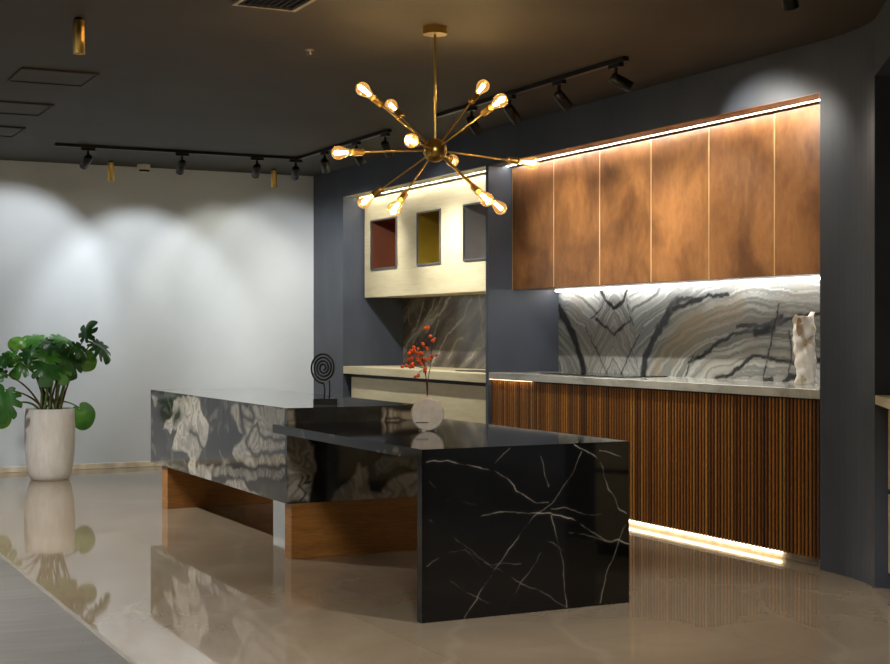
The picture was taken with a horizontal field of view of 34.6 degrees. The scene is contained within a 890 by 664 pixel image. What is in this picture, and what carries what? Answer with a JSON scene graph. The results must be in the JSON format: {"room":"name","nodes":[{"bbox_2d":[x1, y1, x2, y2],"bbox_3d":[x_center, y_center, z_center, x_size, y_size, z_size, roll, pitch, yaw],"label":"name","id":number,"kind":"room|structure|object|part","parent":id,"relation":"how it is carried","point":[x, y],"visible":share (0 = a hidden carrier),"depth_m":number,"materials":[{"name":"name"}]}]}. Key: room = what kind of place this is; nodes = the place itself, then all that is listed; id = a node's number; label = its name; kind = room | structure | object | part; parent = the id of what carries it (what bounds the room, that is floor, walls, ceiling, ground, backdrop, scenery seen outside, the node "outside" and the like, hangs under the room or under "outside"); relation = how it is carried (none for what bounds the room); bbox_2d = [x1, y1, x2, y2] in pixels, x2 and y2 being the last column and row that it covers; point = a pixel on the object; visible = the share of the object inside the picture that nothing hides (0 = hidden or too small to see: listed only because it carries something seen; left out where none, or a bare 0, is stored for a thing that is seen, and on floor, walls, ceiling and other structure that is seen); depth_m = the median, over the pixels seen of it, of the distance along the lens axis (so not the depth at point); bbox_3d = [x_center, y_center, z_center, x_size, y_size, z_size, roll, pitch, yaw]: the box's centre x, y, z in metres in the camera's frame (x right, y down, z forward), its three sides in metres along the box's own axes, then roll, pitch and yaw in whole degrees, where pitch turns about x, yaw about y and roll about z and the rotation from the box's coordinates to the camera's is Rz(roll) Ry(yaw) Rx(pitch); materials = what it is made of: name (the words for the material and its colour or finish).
{"room":"store","nodes":[
{"label":"store","id":0,"kind":"room"},
{"bbox_2d":[0,160,313,466],"bbox_3d":[-5.310,-0.135,11.718,9.000,2.710,0.130,0,0,-27],"label":"wall","id":1,"kind":"structure","parent":0,"point":[194,279],"depth_m":12.97,"materials":[{"name":"white paint"}]},
{"bbox_2d":[0,461,161,472],"bbox_3d":[-5.285,1.196,11.650,8.985,0.048,0.013,0,0,-27],"label":"baseboard","id":2,"kind":"structure","parent":1,"relation":"attached to","point":[144,463],"depth_m":12.75,"materials":[{"name":"beige stone"}]},
{"bbox_2d":[0,0,885,175],"bbox_3d":[-1.260,-1.540,5.196,10.400,0.100,15.420,0,0,-27],"label":"ceiling","id":3,"kind":"structure","parent":0,"point":[192,75],"depth_m":7.84,"materials":[{"name":"paint"}]},
{"bbox_2d":[0,126,25,136],"bbox_3d":[-3.368,-1.484,10.521,0.460,0.012,0.510,0,0,-27],"label":"access hatch","id":4,"kind":"object","parent":3,"relation":"attached to","point":[5,131],"visible":1,"depth_m":10.53,"materials":[{"name":"paint"}]},
{"bbox_3d":[-3.368,-1.487,10.521,0.436,0.006,0.486,0,0,-27],"label":"panel","id":5,"kind":"part","parent":4,"relation":"part of","materials":[{"name":"paint"}]},
{"bbox_2d":[0,100,53,115],"bbox_3d":[-2.865,-1.484,9.470,0.440,0.012,0.500,0,0,-27],"label":"access hatch","id":6,"kind":"object","parent":3,"relation":"attached to","point":[6,107],"visible":1,"depth_m":9.49,"materials":[{"name":"paint"}]},
{"bbox_2d":[8,67,99,86],"bbox_3d":[-2.282,-1.484,8.324,0.435,0.012,0.450,0,0,-27],"label":"access hatch","id":7,"kind":"object","parent":3,"relation":"attached to","point":[24,74],"visible":1,"depth_m":8.30,"materials":[{"name":"paint"}]},
{"bbox_2d":[73,17,84,54],"bbox_3d":[-1.736,-1.405,6.780,0.055,0.170,0.055,0,0,-27],"label":"ceiling light","id":8,"kind":"object","parent":3,"relation":"in","point":[78,22],"visible":1,"depth_m":6.76,"materials":[{"name":"gold metal"}]},
{"bbox_2d":[108,161,113,180],"bbox_3d":[-2.912,-1.405,12.455,0.055,0.170,0.055,0,0,-27],"label":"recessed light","id":9,"kind":"object","parent":3,"relation":"in","point":[110,163],"visible":1,"depth_m":12.43,"materials":[{"name":"gold metal"}]},
{"bbox_2d":[137,164,149,172],"bbox_3d":[-2.683,-1.455,12.726,0.116,0.070,0.116,0,0,-27],"label":"smoke detector","id":10,"kind":"object","parent":3,"relation":"attached to","point":[143,168],"visible":1,"depth_m":12.68,"materials":[{"name":"white plastic"}]},
{"bbox_2d":[55,143,296,159],"bbox_3d":[-2.170,-1.478,11.708,2.019,0.025,0.034,0,0,-27],"label":"track","id":11,"kind":"object","parent":3,"relation":"attached to","point":[56,144],"visible":1,"depth_m":11.66,"materials":[{"name":"black metal"}]},
{"bbox_2d":[79,147,94,169],"bbox_3d":[-2.854,-1.381,11.397,0.110,0.169,0.130,0,0,-27],"label":"track spotlight","id":12,"kind":"object","parent":11,"relation":"hanging from","point":[87,159],"visible":1,"depth_m":11.36,"materials":[{"name":"black metal"}]},
{"bbox_2d":[175,153,188,174],"bbox_3d":[-2.168,-1.378,11.740,0.110,0.174,0.128,0,0,-27],"label":"track spotlight","id":13,"kind":"object","parent":11,"relation":"hanging from","point":[181,165],"visible":1,"depth_m":11.71,"materials":[{"name":"black metal"}]},
{"bbox_2d":[250,157,263,178],"bbox_3d":[-1.592,-1.379,12.030,0.110,0.171,0.130,0,0,-27],"label":"track spotlight","id":14,"kind":"object","parent":11,"relation":"hanging from","point":[256,168],"visible":1,"depth_m":12.00,"materials":[{"name":"black metal"}]},
{"bbox_2d":[289,159,301,179],"bbox_3d":[-1.283,-1.381,12.184,0.110,0.169,0.130,0,0,-27],"label":"track spotlight","id":15,"kind":"object","parent":11,"relation":"hanging from","point":[295,169],"visible":1,"depth_m":12.15,"materials":[{"name":"black metal"}]},
{"bbox_2d":[232,0,315,11],"bbox_3d":[-0.681,-1.483,6.233,0.305,0.014,0.655,0,0,-27],"label":"ceiling vent","id":16,"kind":"object","parent":3,"relation":"in","point":[301,5],"visible":1,"depth_m":6.48,"materials":[{"name":"black metal"}]},
{"bbox_2d":[271,169,276,187],"bbox_3d":[-1.563,-1.405,13.063,0.055,0.170,0.055,0,0,-27],"label":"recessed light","id":17,"kind":"object","parent":3,"relation":"in","point":[273,171],"visible":1,"depth_m":13.04,"materials":[{"name":"gold metal"}]},
{"bbox_2d":[305,49,313,54],"bbox_3d":[-0.717,-1.478,7.548,0.047,0.024,0.047,0,0,-27],"label":"sprinkler","id":18,"kind":"object","parent":3,"relation":"attached to","point":[308,50],"visible":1,"depth_m":7.54,"materials":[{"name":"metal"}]},
{"bbox_2d":[297,129,391,159],"bbox_3d":[-0.833,-1.478,11.331,0.034,0.025,1.907,0,0,-27],"label":"track","id":19,"kind":"object","parent":3,"relation":"attached to","point":[376,134],"visible":1,"depth_m":11.20,"materials":[{"name":"black metal"}]},
{"bbox_2d":[320,151,329,173],"bbox_3d":[-0.979,-1.379,11.641,0.075,0.173,0.148,0,0,0],"label":"track spotlight","id":20,"kind":"object","parent":19,"relation":"hanging from","point":[324,163],"visible":1,"depth_m":11.62,"materials":[{"name":"black metal"}]},
{"bbox_2d":[352,141,365,165],"bbox_3d":[-0.664,-1.373,11.042,0.115,0.183,0.110,0,0,-27],"label":"track spotlight","id":21,"kind":"object","parent":19,"relation":"hanging from","point":[360,160],"visible":0.62,"depth_m":11.02,"materials":[{"name":"black metal"}]},
{"bbox_2d":[380,133,393,157],"bbox_3d":[-0.436,-1.377,10.568,0.096,0.176,0.138,0,0,17],"label":"track spotlight","id":22,"kind":"object","parent":19,"relation":"hanging from","point":[385,145],"visible":0.98,"depth_m":10.54,"materials":[{"name":"black metal"}]},
{"bbox_2d":[331,24,539,216],"bbox_3d":[-0.051,-1.014,6.963,1.022,0.953,0.910,0,0,-27],"label":"chandelier","id":23,"kind":"object","parent":3,"relation":"hanging from","point":[434,149],"visible":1,"depth_m":6.94,"materials":[{"name":"gold metal"}]},
{"bbox_2d":[351,148,364,155],"bbox_3d":[-0.416,-0.860,6.844,0.062,0.038,0.039,0,0,-27],"label":"socket","id":24,"kind":"object","parent":23,"relation":"attached to","point":[355,152],"depth_m":6.83,"materials":[{"name":"gold metal"}]},
{"bbox_2d":[371,186,383,197],"bbox_3d":[-0.338,-0.703,7.176,0.065,0.055,0.037,0,0,34],"label":"socket","id":25,"kind":"object","parent":23,"relation":"attached to","point":[379,190],"depth_m":7.16,"materials":[{"name":"gold metal"}]},
{"bbox_2d":[371,95,383,107],"bbox_3d":[-0.321,-1.095,6.784,0.065,0.057,0.037,0,0,-36],"label":"socket","id":26,"kind":"object","parent":23,"relation":"attached to","point":[374,99],"depth_m":6.77,"materials":[{"name":"gold metal"}]},
{"bbox_3d":[-0.245,-0.874,6.907,0.324,0.032,0.009,0,0,-21],"label":"arm","id":27,"kind":"part","parent":23,"relation":"part of","materials":[{"name":"gold metal"}]},
{"bbox_3d":[-0.234,-0.583,6.668,0.066,0.091,0.095,0,0,8],"label":"bulb","id":28,"kind":"part","parent":23,"relation":"part of","materials":[{"name":"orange glass"}]},
{"bbox_2d":[394,109,404,118],"bbox_3d":[-0.232,-1.107,7.254,0.039,0.058,0.064,0,0,-27],"label":"socket","id":29,"kind":"object","parent":23,"relation":"attached to","point":[397,112],"depth_m":7.24,"materials":[{"name":"gold metal"}]},
{"bbox_2d":[397,191,407,202],"bbox_3d":[-0.199,-0.634,6.720,0.037,0.061,0.063,0,0,31],"label":"socket","id":30,"kind":"object","parent":23,"relation":"attached to","point":[404,194],"depth_m":6.70,"materials":[{"name":"gold metal"}]},
{"bbox_3d":[-0.203,-0.790,7.085,0.291,0.160,0.009,0,0,34],"label":"arm","id":31,"kind":"part","parent":23,"relation":"part of","materials":[{"name":"gold metal"}]},
{"bbox_3d":[-0.194,-0.998,6.876,0.278,0.178,0.055,0,0,-27],"label":"arm","id":32,"kind":"part","parent":23,"relation":"part of","materials":[{"name":"gold metal"}]},
{"bbox_3d":[-0.149,-0.871,6.520,0.065,0.065,0.107,0,0,12],"label":"bulb","id":33,"kind":"part","parent":23,"relation":"part of","materials":[{"name":"orange glass"}]},
{"bbox_3d":[-0.146,-1.004,7.127,0.009,0.188,0.275,0,0,-34],"label":"arm","id":34,"kind":"part","parent":23,"relation":"part of","materials":[{"name":"gold metal"}]},
{"bbox_2d":[412,139,420,146],"bbox_3d":[-0.132,-0.873,6.598,0.037,0.037,0.061,0,0,12],"label":"socket","id":35,"kind":"object","parent":23,"relation":"attached to","point":[415,142],"depth_m":6.57,"materials":[{"name":"gold metal"}]},
{"bbox_3d":[-0.129,-0.753,6.842,0.009,0.216,0.254,0,0,30],"label":"arm","id":36,"kind":"part","parent":23,"relation":"part of","materials":[{"name":"gold metal"}]},
{"bbox_3d":[-0.049,-1.191,6.981,0.019,0.526,0.019,0,0,-27],"label":"rod","id":37,"kind":"part","parent":23,"relation":"part of","materials":[{"name":"gold metal"}]},
{"bbox_2d":[446,155,453,162],"bbox_3d":[0.021,-0.894,7.367,0.037,0.037,0.060,0,0,10],"label":"socket","id":38,"kind":"object","parent":23,"relation":"attached to","point":[450,158],"depth_m":7.35,"materials":[{"name":"gold metal"}]},
{"bbox_3d":[0.055,-0.772,6.840,0.055,0.186,0.272,0,0,-27],"label":"arm","id":39,"kind":"part","parent":23,"relation":"part of","materials":[{"name":"gold metal"}]},
{"bbox_3d":[0.054,-1.040,7.084,0.231,0.240,0.009,0,0,-45],"label":"arm","id":40,"kind":"part","parent":23,"relation":"part of","materials":[{"name":"gold metal"}]},
{"bbox_3d":[0.083,-0.969,6.839,0.009,0.133,0.303,0,0,-43],"label":"arm","id":41,"kind":"part","parent":23,"relation":"part of","materials":[{"name":"gold metal"}]},
{"bbox_3d":[0.092,-0.777,7.091,0.280,0.179,0.009,0,0,-38],"label":"arm","id":42,"kind":"part","parent":23,"relation":"part of","materials":[{"name":"gold metal"}]},
{"bbox_2d":[468,92,478,103],"bbox_3d":[0.144,-1.173,7.174,0.062,0.063,0.037,0,0,-45],"label":"socket","id":43,"kind":"object","parent":23,"relation":"attached to","point":[475,96],"depth_m":7.16,"materials":[{"name":"gold metal"}]},
{"bbox_2d":[470,184,481,194],"bbox_3d":[0.146,-0.670,6.716,0.037,0.058,0.064,0,0,-36],"label":"socket","id":44,"kind":"object","parent":23,"relation":"attached to","point":[474,187],"depth_m":6.70,"materials":[{"name":"gold metal"}]},
{"bbox_3d":[0.157,-0.865,7.016,0.323,0.045,0.009,0,0,-9],"label":"arm","id":45,"kind":"part","parent":23,"relation":"part of","materials":[{"name":"gold metal"}]},
{"bbox_3d":[0.182,-1.229,7.217,0.092,0.095,0.066,0,0,-27],"label":"bulb","id":46,"kind":"part","parent":23,"relation":"part of","materials":[{"name":"orange glass"}]},
{"bbox_3d":[0.187,-0.626,6.665,0.066,0.085,0.101,0,0,-27],"label":"bulb","id":47,"kind":"part","parent":23,"relation":"part of","materials":[{"name":"orange glass"}]},
{"bbox_2d":[481,105,493,116],"bbox_3d":[0.197,-1.041,6.714,0.037,0.052,0.065,0,0,-43],"label":"socket","id":48,"kind":"object","parent":23,"relation":"attached to","point":[489,108],"depth_m":6.70,"materials":[{"name":"gold metal"}]},
{"bbox_2d":[484,191,492,202],"bbox_3d":[0.215,-0.679,7.187,0.065,0.057,0.037,0,0,-38],"label":"socket","id":49,"kind":"object","parent":23,"relation":"attached to","point":[488,195],"depth_m":7.18,"materials":[{"name":"gold metal"}]},
{"bbox_3d":[0.251,-1.074,6.664,0.066,0.073,0.105,0,0,-27],"label":"bulb","id":50,"kind":"part","parent":23,"relation":"part of","materials":[{"name":"orange glass"}]},
{"bbox_2d":[507,157,519,164],"bbox_3d":[0.336,-0.844,7.046,0.062,0.040,0.037,0,0,-9],"label":"socket","id":51,"kind":"object","parent":23,"relation":"attached to","point":[512,160],"depth_m":7.03,"materials":[{"name":"gold metal"}]},
{"bbox_2d":[436,56,628,117],"bbox_3d":[0.466,-1.478,8.739,0.034,0.025,2.290,0,0,-27],"label":"track","id":52,"kind":"object","parent":3,"relation":"attached to","point":[605,64],"visible":0.96,"depth_m":8.52,"materials":[{"name":"black metal"}]},
{"bbox_2d":[466,106,482,134],"bbox_3d":[0.194,-1.375,9.335,0.122,0.180,0.110,0,0,-27],"label":"track spotlight","id":53,"kind":"object","parent":52,"relation":"hanging from","point":[475,127],"visible":0.94,"depth_m":9.31,"materials":[{"name":"black metal"}]},
{"bbox_2d":[503,95,522,124],"bbox_3d":[0.422,-1.375,8.879,0.121,0.180,0.110,0,0,-27],"label":"track spotlight","id":54,"kind":"object","parent":52,"relation":"hanging from","point":[511,112],"visible":0.99,"depth_m":8.85,"materials":[{"name":"black metal"}]},
{"bbox_2d":[552,79,572,111],"bbox_3d":[0.688,-1.375,8.348,0.122,0.179,0.110,0,0,-27],"label":"track spotlight","id":55,"kind":"object","parent":52,"relation":"hanging from","point":[559,95],"visible":1,"depth_m":8.32,"materials":[{"name":"black metal"}]},
{"bbox_2d":[608,62,633,92],"bbox_3d":[0.958,-1.385,7.798,0.146,0.160,0.100,0,0,16],"label":"track spotlight","id":56,"kind":"object","parent":52,"relation":"hanging from","point":[619,81],"visible":1,"depth_m":7.78,"materials":[{"name":"black metal"}]},
{"bbox_3d":[1.611,-1.478,5.180,0.034,0.025,1.420,0,0,-27],"label":"track","id":57,"kind":"object","parent":3,"relation":"attached to","visible":0},
{"bbox_2d":[781,0,798,10],"bbox_3d":[1.375,-1.373,5.689,0.105,0.184,0.111,0,0,-27],"label":"track spotlight","id":58,"kind":"object","parent":57,"relation":"hanging from","point":[787,5],"visible":1,"depth_m":5.69,"materials":[{"name":"black metal"}]},
{"bbox_2d":[0,466,889,663],"bbox_3d":[-1.260,1.250,5.196,10.400,0.060,15.420,0,0,-27],"label":"floor","id":59,"kind":"structure","parent":0,"point":[214,584],"depth_m":6.44,"materials":[{"name":"tile"}]},
{"bbox_2d":[24,407,74,480],"bbox_3d":[-3.273,0.926,11.838,0.408,0.588,0.408,0,0,-27],"label":"pot","id":60,"kind":"object","parent":59,"relation":"on","point":[49,432],"depth_m":11.68,"materials":[{"name":"ceramic"}]},
{"bbox_2d":[0,320,110,480],"bbox_3d":[-3.300,0.561,11.794,1.056,1.318,0.462,0,0,-27],"label":"monstera","id":61,"kind":"object","parent":59,"relation":"on","point":[49,431],"visible":1,"depth_m":11.70,"materials":[{"name":"plant"}]},
{"bbox_2d":[0,553,136,663],"bbox_3d":[-1.145,1.250,5.253,0.022,0.061,15.420,0,0,-27],"label":"trim","id":62,"kind":"structure","parent":59,"relation":"in","point":[17,568],"depth_m":6.17,"materials":[{"name":"metal"}]},
{"bbox_2d":[151,388,416,558],"bbox_3d":[-1.107,0.815,9.081,0.806,0.811,2.770,0,0,-27],"label":"kitchen island","id":63,"kind":"object","parent":59,"relation":"on","point":[215,446],"visible":0.88,"depth_m":7.96,"materials":[{"name":"stone"}]},
{"bbox_3d":[-1.599,1.071,10.081,0.770,0.298,0.140,0,0,-27],"label":"leg","id":64,"kind":"part","parent":63,"relation":"part of","materials":[{"name":"orange wood"}]},
{"bbox_2d":[311,353,337,403],"bbox_3d":[-0.685,0.264,8.094,0.153,0.289,0.044,0,0,0],"label":"sculpture","id":65,"kind":"object","parent":63,"relation":"on","point":[324,400],"visible":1,"depth_m":8.09,"materials":[{"name":"black metal"}]},
{"bbox_3d":[-0.671,0.326,8.094,0.043,0.106,0.008,0,0,0],"label":"stem","id":66,"kind":"part","parent":65,"relation":"part of","materials":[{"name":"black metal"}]},
{"bbox_3d":[-0.504,1.071,7.894,0.770,0.298,0.103,0,0,-27],"label":"leg","id":67,"kind":"part","parent":63,"relation":"part of","materials":[{"name":"orange wood"}]},
{"bbox_2d":[350,374,485,423],"bbox_3d":[-0.016,0.799,11.941,0.566,0.842,2.739,0,0,-27],"label":"base cabinet","id":68,"kind":"object","parent":59,"relation":"on","point":[459,400],"visible":0.28,"depth_m":11.48,"materials":[{"name":"beige wood"}]},
{"bbox_3d":[-0.435,0.584,12.168,0.022,0.352,1.812,0,0,-27],"label":"drawer","id":69,"kind":"part","parent":68,"relation":"part of","materials":[{"name":"beige wood"}]},
{"bbox_2d":[343,365,485,382],"bbox_3d":[-0.039,0.344,11.929,0.616,0.068,2.739,0,0,-27],"label":"countertop","id":70,"kind":"structure","parent":68,"relation":"on","point":[436,373],"depth_m":11.81,"materials":[{"name":"beige stone"}]},
{"bbox_2d":[455,370,485,372],"bbox_3d":[0.404,0.306,11.085,0.350,0.006,0.740,0,0,-27],"label":"cooktop","id":71,"kind":"object","parent":70,"relation":"in","point":[483,371],"visible":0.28,"depth_m":11.25,"materials":[{"name":"black glass"}]},
{"bbox_3d":[0.162,0.584,10.976,0.022,0.352,0.846,0,0,-27],"label":"drawer","id":72,"kind":"part","parent":68,"relation":"part of","materials":[{"name":"beige wood"}]},
{"bbox_2d":[273,419,628,622],"bbox_3d":[-0.045,0.856,7.033,1.036,0.728,1.837,0,0,-27],"label":"table","id":73,"kind":"object","parent":59,"relation":"on","point":[511,520],"visible":0.97,"depth_m":6.23,"materials":[{"name":"black stone"}]},
{"bbox_2d":[411,396,443,430],"bbox_3d":[-0.088,0.406,7.131,0.167,0.174,0.066,0,0,-5],"label":"round vase","id":74,"kind":"object","parent":73,"relation":"on","point":[427,414],"visible":1,"depth_m":7.10,"materials":[{"name":"ceramic"}]},
{"bbox_2d":[401,325,437,395],"bbox_3d":[-0.131,0.145,7.129,0.176,0.357,0.113,0,0,13],"label":"branch","id":75,"kind":"object","parent":74,"relation":"on","point":[422,360],"visible":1,"depth_m":7.12,"materials":[{"name":"red plant"}]},
{"bbox_3d":[0.357,0.856,6.232,1.036,0.728,0.045,0,0,-27],"label":"leg panel","id":76,"kind":"part","parent":73,"relation":"part of","materials":[{"name":"black stone"}]},
{"bbox_2d":[492,379,819,564],"bbox_3d":[1.399,0.783,9.066,0.610,0.874,3.573,0,0,-27],"label":"base cabinet","id":77,"kind":"object","parent":59,"relation":"on","point":[734,470],"visible":0.7,"depth_m":8.23,"materials":[{"name":"brown wood"}]},
{"bbox_3d":[0.481,0.763,10.274,0.006,0.823,0.574,0,0,-27],"label":"slatted panel","id":78,"kind":"part","parent":77,"relation":"part of","materials":[{"name":"brown wood"}]},
{"bbox_3d":[0.745,0.763,9.746,0.006,0.823,0.573,0,0,-27],"label":"slatted panel","id":79,"kind":"part","parent":77,"relation":"part of","materials":[{"name":"brown wood"}]},
{"bbox_3d":[1.010,0.763,9.218,0.006,0.823,0.574,0,0,-27],"label":"slatted panel","id":80,"kind":"part","parent":77,"relation":"part of","materials":[{"name":"brown wood"}]},
{"bbox_2d":[489,371,819,398],"bbox_3d":[1.396,0.321,9.065,0.616,0.050,3.573,0,0,-27],"label":"countertop","id":81,"kind":"structure","parent":77,"relation":"on","point":[711,385],"depth_m":8.55,"materials":[{"name":"stone"}]},
{"bbox_2d":[541,372,666,377],"bbox_3d":[1.071,0.292,9.763,0.380,0.006,1.000,0,0,-27],"label":"cooktop","id":82,"kind":"object","parent":81,"relation":"in","point":[561,373],"visible":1,"depth_m":9.72,"materials":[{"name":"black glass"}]},
{"bbox_2d":[792,312,816,383],"bbox_3d":[2.051,0.089,8.126,0.151,0.412,0.127,0,0,-27],"label":"driftwood sculpture","id":83,"kind":"object","parent":81,"relation":"on","point":[804,329],"visible":1,"depth_m":8.09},
{"bbox_3d":[1.274,0.763,8.690,0.006,0.823,0.573,0,0,-27],"label":"slatted panel","id":84,"kind":"part","parent":77,"relation":"part of","materials":[{"name":"brown wood"}]},
{"bbox_3d":[1.545,0.763,8.149,0.006,0.823,0.603,0,0,-27],"label":"slatted panel","id":85,"kind":"part","parent":77,"relation":"part of","materials":[{"name":"brown wood"}]},
{"bbox_3d":[1.816,0.763,7.607,0.006,0.823,0.574,0,0,-27],"label":"slatted panel","id":86,"kind":"part","parent":77,"relation":"part of","materials":[{"name":"brown wood"}]},
{"bbox_2d":[888,410,889,573],"bbox_3d":[2.274,0.782,6.158,0.540,0.876,1.190,0,0,9],"label":"base cabinet","id":87,"kind":"object","parent":59,"relation":"on","point":[888,410],"visible":1,"depth_m":6.76,"materials":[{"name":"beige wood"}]},
{"bbox_2d":[875,395,889,408],"bbox_3d":[2.246,0.322,6.166,0.598,0.043,1.196,0,0,9],"label":"countertop","id":88,"kind":"structure","parent":87,"relation":"on","point":[881,400],"depth_m":6.57,"materials":[{"name":"beige stone"}]},
{"bbox_3d":[2.068,0.557,6.495,0.025,0.375,0.588,0,0,9],"label":"drawer","id":89,"kind":"part","parent":87,"relation":"part of","materials":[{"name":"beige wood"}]},
{"bbox_3d":[2.068,0.955,6.495,0.025,0.370,0.588,0,0,9],"label":"drawer","id":90,"kind":"part","parent":87,"relation":"part of","materials":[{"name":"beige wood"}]},
{"bbox_2d":[314,0,889,587],"bbox_3d":[1.049,-0.135,9.664,1.685,2.710,9.546,0,0,-20],"label":"wall","id":91,"kind":"structure","parent":0,"point":[850,71],"depth_m":7.47,"materials":[{"name":"paint"}]},
{"bbox_2d":[344,166,485,197],"bbox_3d":[-0.044,-1.228,11.927,0.597,0.004,2.747,0,0,-27],"label":"trim","id":92,"kind":"structure","parent":91,"relation":"attached to","point":[471,172],"depth_m":11.72,"materials":[{"name":"beige wood"}]},
{"bbox_2d":[365,175,485,297],"bbox_3d":[0.051,-0.762,11.958,0.430,0.895,2.709,0,0,-27],"label":"upper cabinet","id":93,"kind":"object","parent":91,"relation":"attached to","point":[436,245],"visible":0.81,"depth_m":12.04,"materials":[{"name":"beige wood"}]},
{"bbox_3d":[-0.545,-0.783,12.684,0.014,0.449,0.562,0,0,-27],"label":"frame","id":94,"kind":"part","parent":93,"relation":"part of","materials":[{"name":"grey metal"}]},
{"bbox_3d":[-0.137,-0.783,11.867,0.014,0.449,0.448,0,0,-27],"label":"frame","id":95,"kind":"part","parent":93,"relation":"part of","materials":[{"name":"grey metal"}]},
{"bbox_3d":[0.246,-0.783,11.104,0.014,0.449,0.449,0,0,-27],"label":"frame","id":96,"kind":"part","parent":93,"relation":"part of","materials":[{"name":"grey metal"}]},
{"bbox_2d":[403,294,485,368],"bbox_3d":[0.231,-0.003,12.064,0.019,0.624,2.739,0,0,-27],"label":"backsplash","id":97,"kind":"structure","parent":91,"relation":"attached to","point":[457,323],"depth_m":12.46,"materials":[{"name":"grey stone"}]},
{"bbox_2d":[512,160,592,289],"bbox_3d":[0.819,-0.765,10.441,0.416,0.904,0.593,0,0,-27],"label":"upper cabinet","id":98,"kind":"object","parent":91,"relation":"attached to","point":[532,190],"visible":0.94,"depth_m":10.35,"materials":[{"name":"brown wood"}]},
{"bbox_3d":[0.642,-0.765,10.352,0.020,0.904,0.586,0,0,-27],"label":"door","id":99,"kind":"part","parent":98,"relation":"part of","materials":[{"name":"brown wood"}]},
{"bbox_2d":[554,150,636,287],"bbox_3d":[1.085,-0.765,9.908,0.416,0.904,0.593,0,0,-27],"label":"upper cabinet","id":100,"kind":"object","parent":91,"relation":"attached to","point":[576,177],"visible":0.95,"depth_m":9.81,"materials":[{"name":"brown wood"}]},
{"bbox_3d":[0.909,-0.765,9.820,0.020,0.904,0.586,0,0,-27],"label":"door","id":101,"kind":"part","parent":100,"relation":"part of","materials":[{"name":"brown wood"}]},
{"bbox_2d":[600,139,692,285],"bbox_3d":[1.352,-0.765,9.376,0.416,0.904,0.593,0,0,-27],"label":"upper cabinet","id":102,"kind":"object","parent":91,"relation":"attached to","point":[625,170],"visible":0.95,"depth_m":9.28,"materials":[{"name":"brown wood"}]},
{"bbox_3d":[1.175,-0.765,9.287,0.020,0.904,0.586,0,0,-27],"label":"door","id":103,"kind":"part","parent":102,"relation":"part of","materials":[{"name":"brown wood"}]},
{"bbox_2d":[489,92,819,166],"bbox_3d":[1.390,-1.228,9.062,0.597,0.004,3.580,0,0,-27],"label":"trim","id":104,"kind":"structure","parent":91,"relation":"attached to","point":[814,97],"depth_m":8.61,"materials":[{"name":"orange metal"}]},
{"bbox_2d":[507,100,817,166],"bbox_3d":[1.254,-1.226,8.997,0.005,0.001,3.559,0,0,-27],"label":"light strip","id":105,"kind":"object","parent":91,"relation":"attached to","point":[817,100],"visible":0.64,"depth_m":8.65,"materials":[{"name":"white plastic"}]},
{"bbox_2d":[555,277,819,291],"bbox_3d":[1.629,-0.307,9.167,0.024,0.010,3.527,0,0,-27],"label":"light strip","id":106,"kind":"object","parent":91,"relation":"attached to","point":[812,278],"visible":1,"depth_m":9.17,"materials":[{"name":"white plastic"}]},
{"bbox_2d":[558,279,819,382],"bbox_3d":[1.666,-0.010,9.200,0.019,0.610,3.573,0,0,-27],"label":"backsplash","id":107,"kind":"structure","parent":91,"relation":"attached to","point":[738,331],"depth_m":9.31,"materials":[{"name":"stone"}]},
{"bbox_2d":[651,127,751,282],"bbox_3d":[1.619,-0.765,8.843,0.416,0.904,0.593,0,0,-27],"label":"upper cabinet","id":108,"kind":"object","parent":91,"relation":"attached to","point":[680,161],"visible":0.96,"depth_m":8.75,"materials":[{"name":"brown wood"}]},
{"bbox_3d":[1.442,-0.765,8.755,0.020,0.904,0.586,0,0,-27],"label":"door","id":109,"kind":"part","parent":108,"relation":"part of","materials":[{"name":"brown wood"}]},
{"bbox_2d":[709,114,819,279],"bbox_3d":[1.885,-0.765,8.311,0.416,0.904,0.593,0,0,-27],"label":"upper cabinet","id":110,"kind":"object","parent":91,"relation":"attached to","point":[741,153],"visible":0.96,"depth_m":8.21,"materials":[{"name":"brown wood"}]},
{"bbox_3d":[1.709,-0.765,8.222,0.020,0.904,0.586,0,0,-27],"label":"door","id":111,"kind":"part","parent":110,"relation":"part of","materials":[{"name":"brown wood"}]},
{"bbox_2d":[774,104,819,275],"bbox_3d":[2.152,-0.765,7.778,0.416,0.904,0.593,0,0,-27],"label":"upper cabinet","id":112,"kind":"object","parent":91,"relation":"attached to","point":[796,131],"visible":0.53,"depth_m":7.79,"materials":[{"name":"brown wood"}]}
]}

